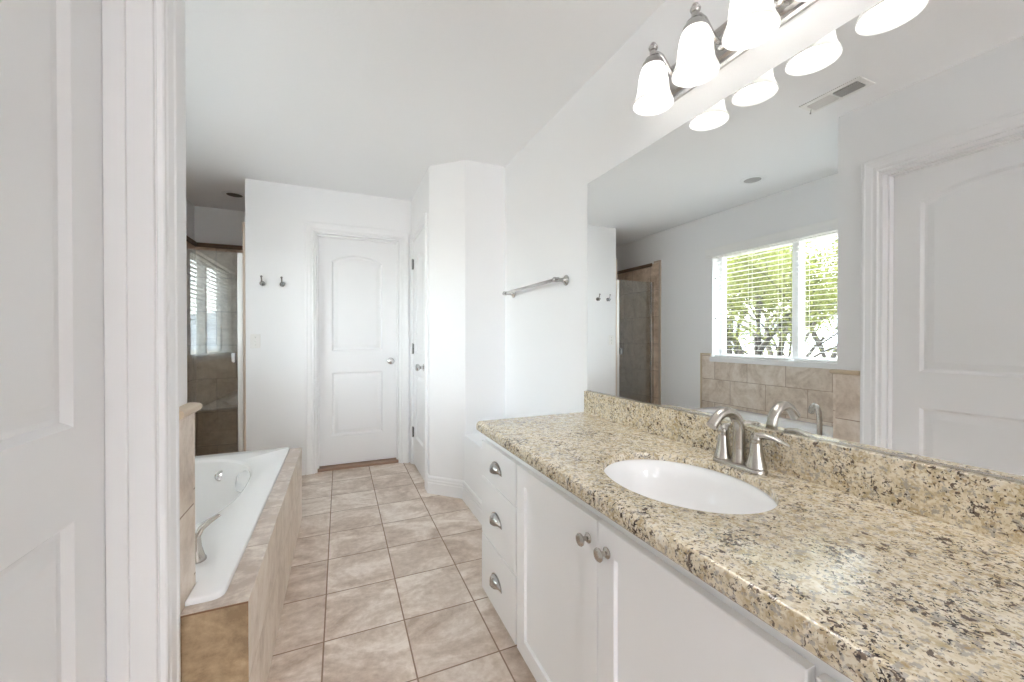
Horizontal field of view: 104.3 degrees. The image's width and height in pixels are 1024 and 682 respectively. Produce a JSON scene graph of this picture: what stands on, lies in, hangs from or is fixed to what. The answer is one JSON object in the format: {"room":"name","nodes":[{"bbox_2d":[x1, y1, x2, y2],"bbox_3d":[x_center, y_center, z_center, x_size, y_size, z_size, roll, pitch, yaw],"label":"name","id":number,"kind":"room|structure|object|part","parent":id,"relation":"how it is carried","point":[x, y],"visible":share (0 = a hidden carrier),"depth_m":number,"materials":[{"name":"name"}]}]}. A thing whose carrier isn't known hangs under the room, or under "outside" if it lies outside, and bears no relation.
{"room":"bathroom","nodes":[
{"label":"bathroom","id":0,"kind":"room"},
{"bbox_2d":[155,0,186,681],"bbox_3d":[0.370,-0.048,-1.989,0.120,2.440,6.695,0,0,-23],"label":"wall","id":1,"kind":"structure","parent":0,"point":[181,80],"depth_m":1.07,"materials":[{"name":"white paint"}]},
{"bbox_2d":[0,0,158,681],"bbox_3d":[-0.714,0.129,0.517,0.119,2.050,0.845,0,0,-23],"label":"door","id":2,"kind":"structure","parent":1,"relation":"in","point":[79,483],"depth_m":0.79,"materials":[{"name":"white paint"}]},
{"bbox_2d":[156,0,180,681],"bbox_3d":[-0.650,0.091,0.545,0.019,2.126,0.996,0,0,-23],"label":"trim","id":3,"kind":"structure","parent":1,"relation":"attached to","point":[166,10],"depth_m":0.96,"materials":[{"name":"white paint"}]},
{"bbox_2d":[179,413,195,614],"bbox_3d":[-1.628,0.654,1.668,0.913,0.985,1.834,0,0,-23],"label":"tile","id":4,"kind":"structure","parent":1,"relation":"attached to","point":[187,424],"depth_m":1.07,"materials":[{"name":"beige tile"}]},
{"bbox_2d":[179,402,201,419],"bbox_3d":[-1.625,0.646,1.679,0.927,1.000,1.852,0,0,-23],"label":"trim","id":5,"kind":"structure","parent":1,"relation":"attached to","point":[185,410],"depth_m":1.06,"materials":[{"name":"beige stone"}]},
{"bbox_2d":[186,199,193,239],"bbox_3d":[-2.501,-0.078,2.330,0.160,2.440,3.515,0,0,-23],"label":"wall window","id":6,"kind":"structure","parent":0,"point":[189,206],"depth_m":3.73,"materials":[{"name":"white paint"}]},
{"bbox_2d":[194,206,244,245],"bbox_3d":[-2.339,-0.088,3.781,1.290,2.440,0.980,0,0,-23],"label":"wall","id":7,"kind":"structure","parent":0,"point":[211,225],"depth_m":3.94,"materials":[{"name":"white paint"}]},
{"bbox_2d":[186,241,242,455],"bbox_3d":[-2.470,0.096,3.555,0.870,2.075,1.055,0,0,-23],"label":"shower door","id":8,"kind":"structure","parent":7,"relation":"attached to","point":[212,335],"depth_m":3.91,"materials":[{"name":"clear glass"}]},
{"bbox_2d":[186,235,242,249],"bbox_3d":[-2.494,-0.932,3.593,0.838,0.040,0.928,0,0,-23],"label":"trim","id":9,"kind":"structure","parent":7,"relation":"attached to","point":[196,244],"depth_m":3.90,"materials":[{"name":"brown metal"}]},
{"bbox_2d":[231,252,243,451],"bbox_3d":[-2.427,0.163,3.104,0.562,1.744,0.060,0,0,-23],"label":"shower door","id":10,"kind":"structure","parent":7,"relation":"attached to","point":[239,255],"depth_m":3.19,"materials":[{"name":"clear glass"}]},
{"bbox_3d":[-2.229,0.133,3.190,0.022,0.075,0.060,0,0,-23],"label":"handle","id":11,"kind":"part","parent":10,"relation":"part of","materials":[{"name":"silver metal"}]},
{"bbox_3d":[-2.187,0.163,3.208,0.038,1.744,0.028,0,0,-23],"label":"strike post","id":12,"kind":"part","parent":10,"relation":"part of","materials":[{"name":"white metal"}]},
{"bbox_2d":[242,222,245,450],"bbox_3d":[-2.420,0.086,3.094,0.622,2.100,0.122,0,0,-33],"label":"trim","id":13,"kind":"structure","parent":7,"relation":"attached to","point":[244,308],"depth_m":3.20,"materials":[{"name":"beige stone"}]},
{"bbox_2d":[245,179,410,474],"bbox_3d":[-1.511,-0.087,3.541,1.430,2.440,0.120,0,0,-23],"label":"wall","id":14,"kind":"structure","parent":0,"point":[276,214],"depth_m":3.30,"materials":[{"name":"white paint"}]},
{"bbox_2d":[250,334,259,347],"bbox_3d":[-2.078,0.002,3.221,0.070,0.114,0.017,0,0,-23],"label":"light switch","id":15,"kind":"object","parent":14,"relation":"attached to","point":[254,338],"visible":1,"depth_m":3.22,"materials":[{"name":"white plastic"}]},
{"bbox_2d":[259,275,264,285],"bbox_3d":[-2.025,-0.488,3.220,0.040,0.081,0.055,0,0,-23],"label":"robe hook","id":16,"kind":"object","parent":14,"relation":"attached to","point":[262,283],"visible":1,"depth_m":3.21,"materials":[{"name":"silver metal"}]},
{"bbox_2d":[280,276,284,286],"bbox_3d":[-1.894,-0.488,3.276,0.040,0.081,0.055,0,0,-23],"label":"robe hook","id":17,"kind":"object","parent":14,"relation":"attached to","point":[282,284],"visible":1,"depth_m":3.27,"materials":[{"name":"silver metal"}]},
{"bbox_2d":[302,460,304,475],"bbox_3d":[-1.945,1.071,3.287,0.415,0.128,0.015,0,0,-23],"label":"baseboard","id":18,"kind":"structure","parent":14,"relation":"attached to","point":[303,461],"depth_m":3.36,"materials":[{"name":"white paint"}]},
{"bbox_2d":[305,221,408,474],"bbox_3d":[-1.355,0.059,3.534,0.859,2.149,0.019,0,0,-23],"label":"trim","id":19,"kind":"structure","parent":14,"relation":"attached to","point":[310,226],"depth_m":3.40,"materials":[{"name":"white paint"}]},
{"bbox_2d":[315,231,400,472],"bbox_3d":[-1.384,0.095,3.601,0.710,2.075,0.125,0,0,-23],"label":"door","id":20,"kind":"structure","parent":14,"relation":"in","point":[358,409],"depth_m":3.62,"materials":[{"name":"white paint"}]},
{"bbox_3d":[-1.125,0.187,3.704,0.062,0.062,0.071,0,0,-23],"label":"knob","id":21,"kind":"part","parent":20,"relation":"part of","materials":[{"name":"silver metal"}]},
{"bbox_2d":[267,458,536,681],"bbox_3d":[-0.012,1.190,-0.215,2.900,0.060,10.400,0,0,-23],"label":"floor","id":22,"kind":"structure","parent":0,"point":[385,581],"depth_m":1.83,"materials":[{"name":"tile"}]},
{"bbox_2d":[180,448,301,681],"bbox_3d":[-1.517,0.922,1.617,1.050,0.450,1.638,0,0,-23],"label":"tub surround","id":23,"kind":"object","parent":22,"relation":"on","point":[231,637],"visible":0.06,"depth_m":1.19,"materials":[{"name":"tile"}]},
{"bbox_2d":[185,447,289,605],"bbox_3d":[-1.547,0.872,1.610,0.982,0.389,1.572,0,0,-23],"label":"bathtub","id":24,"kind":"object","parent":23,"relation":"in","point":[236,486],"visible":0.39,"depth_m":1.77,"materials":[{"name":"white ceramic"}]},
{"bbox_2d":[195,514,220,563],"bbox_3d":[-1.107,0.546,1.230,0.350,0.267,0.179,0,0,-23],"label":"tub faucet","id":25,"kind":"object","parent":24,"relation":"on","point":[200,556],"visible":0.19,"depth_m":1.23,"materials":[{"name":"silver metal"}]},
{"bbox_2d":[482,436,852,681],"bbox_3d":[0.452,0.778,1.091,0.585,0.746,1.763,0,0,-23],"label":"vanity cabinet","id":26,"kind":"object","parent":22,"relation":"on","point":[580,596],"visible":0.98,"depth_m":0.98,"materials":[{"name":"white paint"}]},
{"bbox_3d":[-0.075,0.722,1.616,0.028,0.042,0.116,0,0,-23],"label":"cup pull","id":27,"kind":"part","parent":26,"relation":"part of","materials":[{"name":"silver metal"}]},
{"bbox_3d":[-0.075,0.514,1.615,0.028,0.042,0.116,0,0,-23],"label":"cup pull","id":28,"kind":"part","parent":26,"relation":"part of","materials":[{"name":"silver metal"}]},
{"bbox_3d":[-0.075,0.975,1.618,0.028,0.042,0.116,0,0,-23],"label":"cup pull","id":29,"kind":"part","parent":26,"relation":"part of","materials":[{"name":"silver metal"}]},
{"bbox_3d":[-0.053,0.984,1.627,0.020,0.249,0.375,0,0,-23],"label":"drawer","id":30,"kind":"part","parent":26,"relation":"part of","materials":[{"name":"white paint"}]},
{"bbox_3d":[-0.053,0.731,1.626,0.020,0.249,0.375,0,0,-23],"label":"drawer","id":31,"kind":"part","parent":26,"relation":"part of","materials":[{"name":"white paint"}]},
{"bbox_3d":[-0.053,0.523,1.624,0.020,0.160,0.375,0,0,-23],"label":"drawer","id":32,"kind":"part","parent":26,"relation":"part of","materials":[{"name":"white paint"}]},
{"bbox_3d":[0.123,0.778,1.218,0.020,0.666,0.490,0,0,-23],"label":"cabinet door","id":33,"kind":"part","parent":26,"relation":"part of","materials":[{"name":"white paint"}]},
{"bbox_3d":[0.181,0.506,1.017,0.032,0.033,0.033,0,0,-23],"label":"knob","id":34,"kind":"part","parent":26,"relation":"part of","materials":[{"name":"silver metal"}]},
{"bbox_3d":[0.212,0.506,0.945,0.032,0.033,0.033,0,0,-23],"label":"knob","id":35,"kind":"part","parent":26,"relation":"part of","materials":[{"name":"silver metal"}]},
{"bbox_3d":[0.317,0.782,0.771,0.020,0.666,0.480,0,0,-23],"label":"cabinet door","id":36,"kind":"part","parent":26,"relation":"part of","materials":[{"name":"white paint"}]},
{"bbox_2d":[476,391,1023,681],"bbox_3d":[0.457,0.330,1.085,0.579,0.148,1.805,0,0,-23],"label":"countertop","id":37,"kind":"structure","parent":26,"relation":"on","point":[881,567],"depth_m":0.73,"materials":[{"name":"beige stone"}]},
{"bbox_2d":[604,459,776,513],"bbox_3d":[0.453,0.470,1.071,0.418,0.166,0.510,0,0,-23],"label":"sink","id":38,"kind":"object","parent":37,"relation":"in","point":[683,485],"visible":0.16,"depth_m":1.22,"materials":[{"name":"white ceramic"}]},
{"bbox_2d":[706,407,790,474],"bbox_3d":[0.628,0.276,1.139,0.172,0.176,0.236,0,0,-7],"label":"sink faucet","id":39,"kind":"object","parent":37,"relation":"on","point":[755,463],"visible":1,"depth_m":1.13,"materials":[{"name":"silver metal"}]},
{"bbox_3d":[0.653,0.300,1.226,0.054,0.100,0.111,0,0,31],"label":"lever handle","id":40,"kind":"part","parent":39,"relation":"part of","materials":[{"name":"silver metal"}]},
{"bbox_3d":[0.613,0.270,1.134,0.144,0.163,0.044,0,0,-23],"label":"spout","id":41,"kind":"part","parent":39,"relation":"part of","materials":[{"name":"silver metal"}]},
{"bbox_3d":[0.658,0.356,1.155,0.056,0.014,0.160,0,0,-23],"label":"plate","id":42,"kind":"part","parent":39,"relation":"part of","materials":[{"name":"silver metal"}]},
{"bbox_3d":[0.691,0.301,1.080,0.054,0.100,0.112,0,0,-23],"label":"lever handle","id":43,"kind":"part","parent":39,"relation":"part of","materials":[{"name":"silver metal"}]},
{"bbox_3d":[0.493,0.531,0.361,0.020,0.160,0.388,0,0,-23],"label":"drawer","id":44,"kind":"part","parent":26,"relation":"part of","materials":[{"name":"white paint"}]},
{"bbox_2d":[185,0,665,210],"bbox_3d":[-0.012,-1.320,-0.233,2.900,0.080,10.400,0,0,-23],"label":"ceiling","id":45,"kind":"structure","parent":0,"point":[364,97],"depth_m":1.98,"materials":[{"name":"white paint"}]},
{"bbox_2d":[221,191,244,198],"bbox_3d":[-2.481,-1.304,3.559,0.194,0.006,0.194,0,0,-23],"label":"recessed light","id":46,"kind":"object","parent":45,"relation":"in","point":[232,194],"visible":0.94,"depth_m":3.55,"materials":[{"name":"white paint"}]},
{"bbox_2d":[411,160,504,480],"bbox_3d":[-0.496,-0.085,3.356,0.525,2.440,1.025,0,0,-23],"label":"wall","id":47,"kind":"structure","parent":0,"point":[463,201],"depth_m":2.92,"materials":[{"name":"white paint"}]},
{"bbox_2d":[412,227,423,478],"bbox_3d":[-0.767,0.109,3.390,0.187,2.050,0.600,0,0,-23],"label":"door","id":48,"kind":"structure","parent":47,"relation":"in","point":[418,242],"depth_m":3.42,"materials":[{"name":"white paint"}]},
{"bbox_3d":[-0.731,0.211,3.161,0.071,0.062,0.062,0,0,-23],"label":"knob","id":49,"kind":"part","parent":48,"relation":"part of","materials":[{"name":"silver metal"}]},
{"bbox_2d":[409,213,427,488],"bbox_3d":[-0.801,0.077,3.375,0.019,2.114,0.728,0,0,-23],"label":"trim","id":50,"kind":"structure","parent":47,"relation":"attached to","point":[423,222],"depth_m":3.09,"materials":[{"name":"white paint"}]},
{"bbox_2d":[426,473,462,498],"bbox_3d":[-0.509,1.073,2.940,0.369,0.128,0.058,0,0,30],"label":"baseboard","id":51,"kind":"structure","parent":47,"relation":"attached to","point":[442,486],"depth_m":2.92,"materials":[{"name":"white paint"}]},
{"bbox_2d":[464,433,485,500],"bbox_3d":[0.007,0.907,2.458,0.320,0.467,1.035,0,0,-23],"label":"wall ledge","id":52,"kind":"object","parent":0,"point":[472,442],"visible":0.11,"depth_m":2.69,"materials":[{"name":"white paint"}]},
{"bbox_2d":[462,481,481,524],"bbox_3d":[-0.147,1.077,2.393,0.015,0.128,1.034,0,0,-23],"label":"baseboard","id":53,"kind":"structure","parent":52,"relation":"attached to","point":[469,497],"depth_m":2.64,"materials":[{"name":"white paint"}]},
{"bbox_2d":[505,0,881,418],"bbox_3d":[1.582,-0.058,-0.634,0.120,2.440,8.220,0,0,-23],"label":"wall","id":54,"kind":"structure","parent":0,"point":[598,129],"depth_m":2.11,"materials":[{"name":"white paint"}]},
{"bbox_2d":[502,275,568,297],"bbox_3d":[0.117,-0.334,2.492,0.084,0.058,0.795,0,0,-23],"label":"towel bar","id":55,"kind":"object","parent":54,"relation":"attached to","point":[565,280],"visible":1,"depth_m":2.30,"materials":[{"name":"silver metal"}]},
{"bbox_3d":[-0.025,-0.337,2.820,0.084,0.058,0.058,0,0,-23],"label":"post","id":56,"kind":"part","parent":55,"relation":"part of","materials":[{"name":"silver metal"}]},
{"bbox_3d":[0.259,-0.332,2.164,0.084,0.058,0.058,0,0,-23],"label":"post","id":57,"kind":"part","parent":55,"relation":"part of","materials":[{"name":"silver metal"}]},
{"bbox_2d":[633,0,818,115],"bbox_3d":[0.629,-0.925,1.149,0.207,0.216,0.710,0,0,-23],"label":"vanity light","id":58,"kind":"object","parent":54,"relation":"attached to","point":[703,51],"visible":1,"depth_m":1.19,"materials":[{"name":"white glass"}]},
{"bbox_3d":[0.490,-0.886,1.380,0.134,0.136,0.134,0,0,-23],"label":"lamp shade","id":59,"kind":"part","parent":58,"relation":"part of","materials":[{"name":"white glass"}]},
{"bbox_3d":[0.543,-0.968,1.403,0.120,0.084,0.047,0,0,-23],"label":"arm","id":60,"kind":"part","parent":58,"relation":"part of","materials":[{"name":"silver metal"}]},
{"bbox_3d":[0.560,-0.885,1.217,0.134,0.136,0.134,0,0,-23],"label":"lamp shade","id":61,"kind":"part","parent":58,"relation":"part of","materials":[{"name":"white glass"}]},
{"bbox_3d":[0.614,-0.967,1.240,0.120,0.084,0.047,0,0,-23],"label":"arm","id":62,"kind":"part","parent":58,"relation":"part of","materials":[{"name":"silver metal"}]},
{"bbox_3d":[0.631,-0.889,1.054,0.052,0.065,0.052,0,0,-23],"label":"bulb","id":63,"kind":"part","parent":58,"relation":"part of","materials":[{"name":"white glass"}]},
{"bbox_3d":[0.631,-0.884,1.054,0.134,0.136,0.134,0,0,-23],"label":"lamp shade","id":64,"kind":"part","parent":58,"relation":"part of","materials":[{"name":"white glass"}]},
{"bbox_3d":[0.684,-0.966,1.076,0.120,0.084,0.047,0,0,-23],"label":"arm","id":65,"kind":"part","parent":58,"relation":"part of","materials":[{"name":"silver metal"}]},
{"bbox_3d":[0.702,-0.882,0.890,0.134,0.136,0.134,0,0,-23],"label":"lamp shade","id":66,"kind":"part","parent":58,"relation":"part of","materials":[{"name":"white glass"}]},
{"bbox_2d":[584,391,1023,545],"bbox_3d":[0.720,0.309,1.181,0.021,0.109,1.768,0,0,-23],"label":"backsplash","id":67,"kind":"structure","parent":54,"relation":"attached to","point":[987,505],"depth_m":0.91,"materials":[{"name":"stone"}]},
{"bbox_2d":[587,0,1023,483],"bbox_3d":[0.727,-0.261,1.178,0.007,1.030,1.760,0,0,-23],"label":"vanity mirror","id":68,"kind":"object","parent":54,"relation":"attached to","point":[831,250],"visible":1,"depth_m":0.97,"materials":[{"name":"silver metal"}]}
]}

